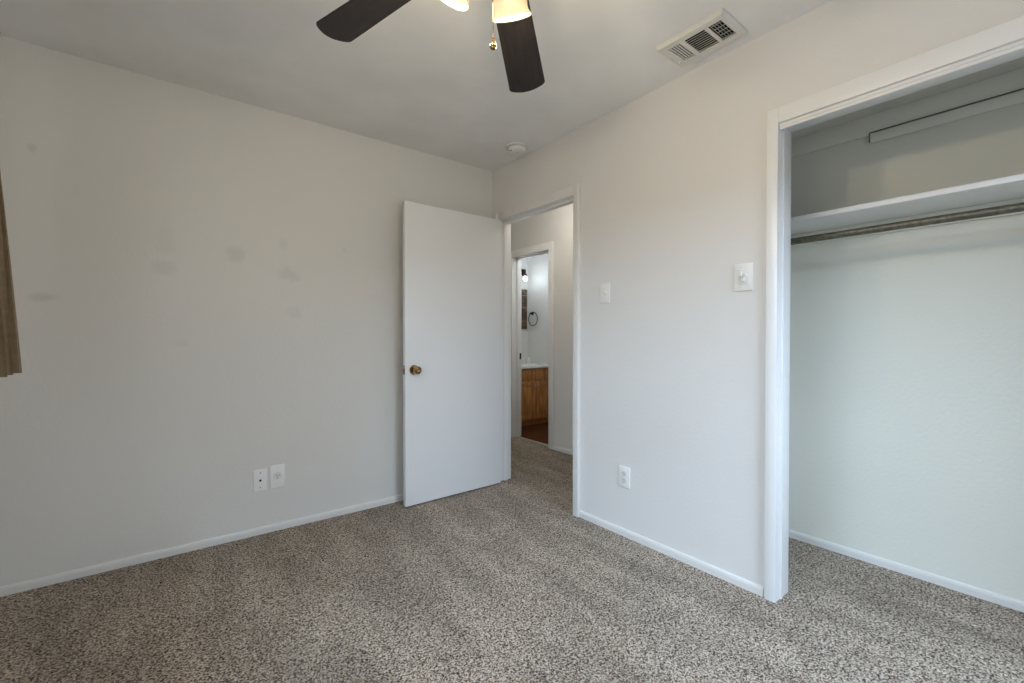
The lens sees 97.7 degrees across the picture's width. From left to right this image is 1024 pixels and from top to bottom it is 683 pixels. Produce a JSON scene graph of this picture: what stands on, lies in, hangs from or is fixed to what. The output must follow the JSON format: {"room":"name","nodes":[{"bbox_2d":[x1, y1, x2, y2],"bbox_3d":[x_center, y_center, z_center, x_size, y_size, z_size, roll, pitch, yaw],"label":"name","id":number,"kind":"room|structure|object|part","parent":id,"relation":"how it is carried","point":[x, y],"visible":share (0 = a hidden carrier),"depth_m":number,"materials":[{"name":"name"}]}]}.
{"room":"empty bedroom","nodes":[
{"label":"empty bedroom","id":0,"kind":"room"},
{"bbox_2d":[0,35,491,586],"bbox_3d":[-1.244,-0.118,2.788,2.900,2.440,0.120,-1,1,-38],"label":"wall","id":1,"kind":"structure","parent":0,"point":[208,287],"depth_m":2.35,"materials":[{"name":"paint"}]},
{"bbox_2d":[0,494,402,596],"bbox_3d":[-1.204,1.082,2.749,2.660,0.041,0.011,-1,1,-38],"label":"baseboard","id":2,"kind":"structure","parent":1,"relation":"attached to","point":[31,584],"depth_m":2.33,"materials":[{"name":"white paint"}]},
{"bbox_2d":[253,468,266,491],"bbox_3d":[-1.441,0.795,2.563,0.070,0.124,0.009,-1,1,-38],"label":"cable wall plate","id":3,"kind":"object","parent":1,"relation":"attached to","point":[259,476],"visible":1,"depth_m":2.56,"materials":[{"name":"white plastic"}]},
{"bbox_2d":[270,464,284,488],"bbox_3d":[-1.371,0.788,2.618,0.078,0.134,0.008,-1,1,-38],"label":"wall outlet","id":4,"kind":"object","parent":1,"relation":"attached to","point":[277,472],"visible":1,"depth_m":2.62,"materials":[{"name":"white plastic"}]},
{"bbox_2d":[273,472,281,479],"bbox_3d":[-1.370,0.784,2.616,0.046,0.046,0.003,-1,1,-38],"label":"receptacle","id":5,"kind":"object","parent":4,"relation":"attached to","point":[276,475],"depth_m":2.61,"materials":[{"name":"white plastic"}]},
{"bbox_2d":[0,0,831,170],"bbox_3d":[0.151,-1.386,2.591,4.880,0.100,5.960,-1,1,-38],"label":"ceiling","id":6,"kind":"structure","parent":0,"point":[427,77],"depth_m":2.08,"materials":[{"name":"paint"}]},
{"bbox_2d":[316,0,544,92],"bbox_3d":[-0.061,-1.045,1.179,1.236,0.546,1.248,-1,1,-38],"label":"ceiling fan","id":7,"kind":"object","parent":6,"relation":"hanging from","point":[513,19],"visible":1,"depth_m":1.50,"materials":[{"name":"black wood"}]},
{"bbox_3d":[-0.410,-1.070,1.405,0.485,0.007,0.147,-9,6,28],"label":"blade","id":8,"kind":"part","parent":7,"relation":"part of","materials":[{"name":"black wood"}]},
{"bbox_3d":[-0.172,-1.003,1.255,0.118,0.115,0.120,-1,1,-38],"label":"lamp shade","id":9,"kind":"part","parent":7,"relation":"part of","materials":[{"name":"white glass"}]},
{"bbox_3d":[-0.003,-1.004,1.339,0.120,0.115,0.118,-1,1,-38],"label":"lamp shade","id":10,"kind":"part","parent":7,"relation":"part of","materials":[{"name":"white glass"}]},
{"bbox_3d":[0.026,-1.073,1.619,0.147,0.006,0.485,-10,-9,8],"label":"blade","id":11,"kind":"part","parent":7,"relation":"part of","materials":[{"name":"black wood"}]},
{"bbox_2d":[506,142,527,154],"bbox_3d":[0.035,-1.317,3.075,0.150,0.046,0.150,-1,1,-38],"label":"smoke detector","id":12,"kind":"object","parent":6,"relation":"attached to","point":[514,148],"visible":1,"depth_m":3.04,"materials":[{"name":"white plastic"}]},
{"bbox_2d":[656,8,746,66],"bbox_3d":[0.826,-1.313,1.962,0.212,0.029,0.306,-1,1,-38],"label":"ceiling vent","id":13,"kind":"object","parent":6,"relation":"in","point":[720,24],"visible":1,"depth_m":1.94,"materials":[{"name":"white metal"}]},
{"bbox_2d":[0,422,1023,682],"bbox_3d":[0.151,1.154,2.620,4.880,0.100,5.960,-1,1,-38],"label":"floor","id":14,"kind":"structure","parent":0,"point":[501,582],"depth_m":1.83,"materials":[{"name":"carpet"}]},
{"bbox_2d":[521,367,547,425],"bbox_3d":[0.153,0.703,5.888,0.617,0.735,0.552,-1,1,-38],"label":"bathroom vanity","id":15,"kind":"object","parent":14,"relation":"on","point":[534,381],"visible":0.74,"depth_m":5.70,"materials":[{"name":"brown wood"}]},
{"bbox_3d":[0.181,0.749,5.616,0.286,0.480,0.020,-1,1,-38],"label":"cabinet door","id":16,"kind":"part","parent":15,"relation":"part of","materials":[{"name":"brown wood"}]},
{"bbox_2d":[521,357,547,368],"bbox_3d":[0.143,0.278,5.886,0.628,0.115,0.537,-1,1,-38],"label":"countertop","id":17,"kind":"structure","parent":15,"relation":"on","point":[524,365],"depth_m":5.76,"materials":[{"name":"stone"}]},
{"bbox_3d":[0.295,0.420,5.703,0.577,0.125,0.016,-1,1,-38],"label":"panel","id":18,"kind":"part","parent":15,"relation":"part of","materials":[{"name":"brown wood"}]},
{"bbox_3d":[0.412,0.747,5.795,0.283,0.480,0.020,-1,1,-38],"label":"cabinet door","id":19,"kind":"part","parent":15,"relation":"part of","materials":[{"name":"brown wood"}]},
{"bbox_2d":[521,258,527,356],"bbox_3d":[-0.141,-0.155,6.077,1.080,2.440,0.120,-1,1,-38],"label":"wall","id":20,"kind":"structure","parent":0,"point":[524,262],"depth_m":6.25,"materials":[{"name":"paint"}]},
{"bbox_2d":[521,289,526,328],"bbox_3d":[0.044,-0.446,6.120,0.402,0.550,0.032,-1,1,-38],"label":"mirror","id":21,"kind":"object","parent":20,"relation":"attached to","point":[523,291],"visible":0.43,"depth_m":6.20,"materials":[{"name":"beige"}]},
{"bbox_2d":[521,269,526,280],"bbox_3d":[0.044,-0.911,6.059,0.440,0.179,0.120,-1,1,-38],"label":"vanity light","id":22,"kind":"object","parent":20,"relation":"attached to","point":[523,271],"visible":0.31,"depth_m":6.13,"materials":[{"name":"brown metal"}]},
{"bbox_2d":[528,253,547,363],"bbox_3d":[0.956,-0.148,5.448,0.120,2.440,2.220,-1,1,-38],"label":"wall","id":23,"kind":"structure","parent":0,"point":[537,265],"depth_m":6.11,"materials":[{"name":"paint"}]},
{"bbox_2d":[528,312,537,325],"bbox_3d":[0.298,-0.313,6.157,0.046,0.201,0.196,-1,1,-38],"label":"towel ring","id":24,"kind":"object","parent":23,"relation":"attached to","point":[531,313],"visible":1,"depth_m":6.16,"materials":[{"name":"black metal"}]},
{"bbox_2d":[511,203,572,450],"bbox_3d":[0.658,-0.135,4.267,0.120,2.440,3.720,-1,1,-38],"label":"wall","id":25,"kind":"structure","parent":0,"point":[556,225],"depth_m":4.40,"materials":[{"name":"paint"}]},
{"bbox_2d":[516,436,547,445],"bbox_3d":[0.240,1.077,4.810,0.040,0.011,0.598,-1,1,-38],"label":"trim","id":26,"kind":"structure","parent":25,"relation":"attached to","point":[516,436],"depth_m":4.83,"materials":[{"name":"silver metal"}]},
{"bbox_2d":[511,241,553,449],"bbox_3d":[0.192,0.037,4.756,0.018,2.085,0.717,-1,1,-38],"label":"trim","id":27,"kind":"structure","parent":25,"relation":"attached to","point":[549,246],"depth_m":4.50,"materials":[{"name":"white wood"}]},
{"bbox_2d":[553,445,572,454],"bbox_3d":[1.045,1.072,3.677,0.011,0.041,2.052,-1,1,-38],"label":"baseboard","id":28,"kind":"structure","parent":25,"relation":"attached to","point":[567,451],"depth_m":4.37,"materials":[{"name":"white paint"}]},
{"bbox_2d":[492,0,1023,586],"bbox_3d":[1.056,-0.110,2.093,0.120,2.440,3.800,-1,1,-38],"label":"wall","id":29,"kind":"structure","parent":0,"point":[673,178],"depth_m":2.21,"materials":[{"name":"paint"}]},
{"bbox_2d":[493,183,580,516],"bbox_3d":[0.138,0.053,3.159,0.024,2.090,0.918,-1,1,-38],"label":"trim","id":30,"kind":"structure","parent":29,"relation":"attached to","point":[575,190],"depth_m":2.81,"materials":[{"name":"paint"}]},
{"bbox_2d":[501,196,572,480],"bbox_3d":[0.197,0.073,3.201,0.122,2.050,0.863,-1,1,-38],"label":"trim","id":31,"kind":"structure","parent":29,"relation":"attached to","point":[505,223],"depth_m":3.52,"materials":[{"name":"white wood"}]},
{"bbox_2d":[402,201,500,506],"bbox_3d":[-0.407,0.082,3.192,0.801,2.012,0.169,-1,1,-39],"label":"door","id":32,"kind":"structure","parent":31,"relation":"attached to","point":[451,370],"depth_m":3.15,"materials":[{"name":"white paint"}]},
{"bbox_3d":[-0.631,0.188,2.947,0.066,0.066,0.067,-1,1,-39],"label":"knob","id":33,"kind":"part","parent":32,"relation":"part of","materials":[{"name":"gold metal"}]},
{"bbox_2d":[600,283,609,302],"bbox_3d":[0.545,-0.284,2.636,0.018,0.115,0.070,-1,1,-38],"label":"light switch","id":34,"kind":"object","parent":29,"relation":"attached to","point":[604,288],"visible":1,"depth_m":2.63,"materials":[{"name":"white plastic"}]},
{"bbox_2d":[619,465,629,488],"bbox_3d":[0.637,0.768,2.538,0.008,0.118,0.074,-1,1,-38],"label":"wall outlet","id":35,"kind":"object","parent":29,"relation":"attached to","point":[624,472],"visible":1,"depth_m":2.53,"materials":[{"name":"white plastic"}]},
{"bbox_2d":[579,510,763,596],"bbox_3d":[0.761,1.087,2.380,0.011,0.041,1.094,-1,1,-38],"label":"baseboard","id":36,"kind":"structure","parent":29,"relation":"attached to","point":[729,577],"depth_m":2.26,"materials":[{"name":"white paint"}]},
{"bbox_2d":[734,262,752,290],"bbox_3d":[1.036,-0.289,2.006,0.015,0.122,0.082,-1,1,-38],"label":"light switch","id":37,"kind":"object","parent":29,"relation":"attached to","point":[743,273],"visible":1,"depth_m":2.00,"materials":[{"name":"white plastic"}]},
{"bbox_2d":[780,130,785,598],"bbox_3d":[1.577,0.103,1.392,0.018,2.030,1.350,-1,1,-38],"label":"trim","id":38,"kind":"structure","parent":29,"relation":"attached to","point":[784,131],"depth_m":1.92,"materials":[{"name":"white wood"}]},
{"bbox_2d":[764,16,1023,602],"bbox_3d":[1.543,0.071,1.355,0.020,2.096,1.454,-1,1,-38],"label":"trim","id":39,"kind":"structure","parent":29,"relation":"attached to","point":[1012,31],"depth_m":1.89,"materials":[{"name":"white wood"}]},
{"bbox_2d":[776,50,1023,601],"bbox_3d":[1.593,0.093,1.405,0.122,2.050,1.389,-1,1,-38],"label":"trim","id":40,"kind":"structure","parent":29,"relation":"attached to","point":[1020,54],"depth_m":1.93,"materials":[{"name":"white wood"}]},
{"bbox_2d":[780,39,1023,130],"bbox_3d":[1.549,-0.899,1.359,0.024,0.024,1.348,-1,1,-38],"label":"trim","id":41,"kind":"structure","parent":29,"relation":"attached to","point":[1018,46],"depth_m":1.55,"materials":[{"name":"white wood"}]},
{"bbox_2d":[789,102,1023,601],"bbox_3d":[2.185,-0.107,1.831,0.120,2.440,2.000,-1,1,-38],"label":"wall","id":42,"kind":"structure","parent":0,"point":[906,413],"depth_m":2.11,"materials":[{"name":"paint"}]},
{"bbox_2d":[789,529,1023,612],"bbox_3d":[2.133,1.093,1.804,0.011,0.041,2.000,-1,1,-38],"label":"baseboard","id":43,"kind":"structure","parent":42,"relation":"attached to","point":[999,599],"depth_m":2.10,"materials":[{"name":"white paint"}]},
{"bbox_2d":[791,173,1023,246],"bbox_3d":[2.006,-0.566,1.687,0.332,0.086,1.996,-1,1,-38],"label":"closet shelf","id":44,"kind":"object","parent":42,"relation":"attached to","point":[1007,190],"visible":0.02,"depth_m":1.97,"materials":[{"name":"white wood"}]},
{"bbox_2d":[791,202,1023,244],"bbox_3d":[1.893,-0.491,1.599,0.057,0.057,1.994,-1,1,-38],"label":"closet rod","id":45,"kind":"object","parent":44,"relation":"attached to","point":[1017,207],"visible":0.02,"depth_m":1.85,"materials":[{"name":"metal"}]},
{"bbox_2d":[791,67,1023,157],"bbox_3d":[2.132,-1.070,1.779,0.014,0.097,2.000,-1,1,-38],"label":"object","id":46,"kind":"structure","parent":42,"relation":"attached to","point":[1010,81],"depth_m":2.10,"materials":[{"name":"paint"}]},
{"bbox_2d":[869,88,1023,143],"bbox_3d":[2.237,-1.001,1.621,0.015,0.052,1.520,-1,1,-38],"label":"cleat","id":47,"kind":"object","parent":42,"relation":"attached to","point":[1017,96],"visible":1,"depth_m":1.99,"materials":[{"name":"paint"}]},
{"bbox_2d":[791,57,1023,139],"bbox_3d":[1.897,-1.150,1.595,0.610,0.068,2.000,-1,1,-38],"label":"ceiling","id":48,"kind":"structure","parent":0,"point":[1018,63],"depth_m":2.05,"materials":[{"name":"paint"}]},
{"bbox_3d":[-1.139,-0.090,0.387,0.120,2.440,3.800,-1,1,-38],"label":"wall","id":49,"kind":"structure","parent":0,"visible":0},
{"bbox_3d":[-1.030,-1.036,0.473,0.168,0.044,2.520,-1,1,-38],"label":"curtain rod","id":50,"kind":"object","parent":49,"relation":"attached to","visible":0},
{"bbox_2d":[0,173,21,376],"bbox_3d":[-1.608,-0.456,1.334,0.078,1.150,0.877,-1,1,-38],"label":"curtain","id":51,"kind":"object","parent":50,"relation":"hanging from","point":[10,358],"visible":1,"depth_m":1.52,"materials":[{"name":"fabric"}]}
]}

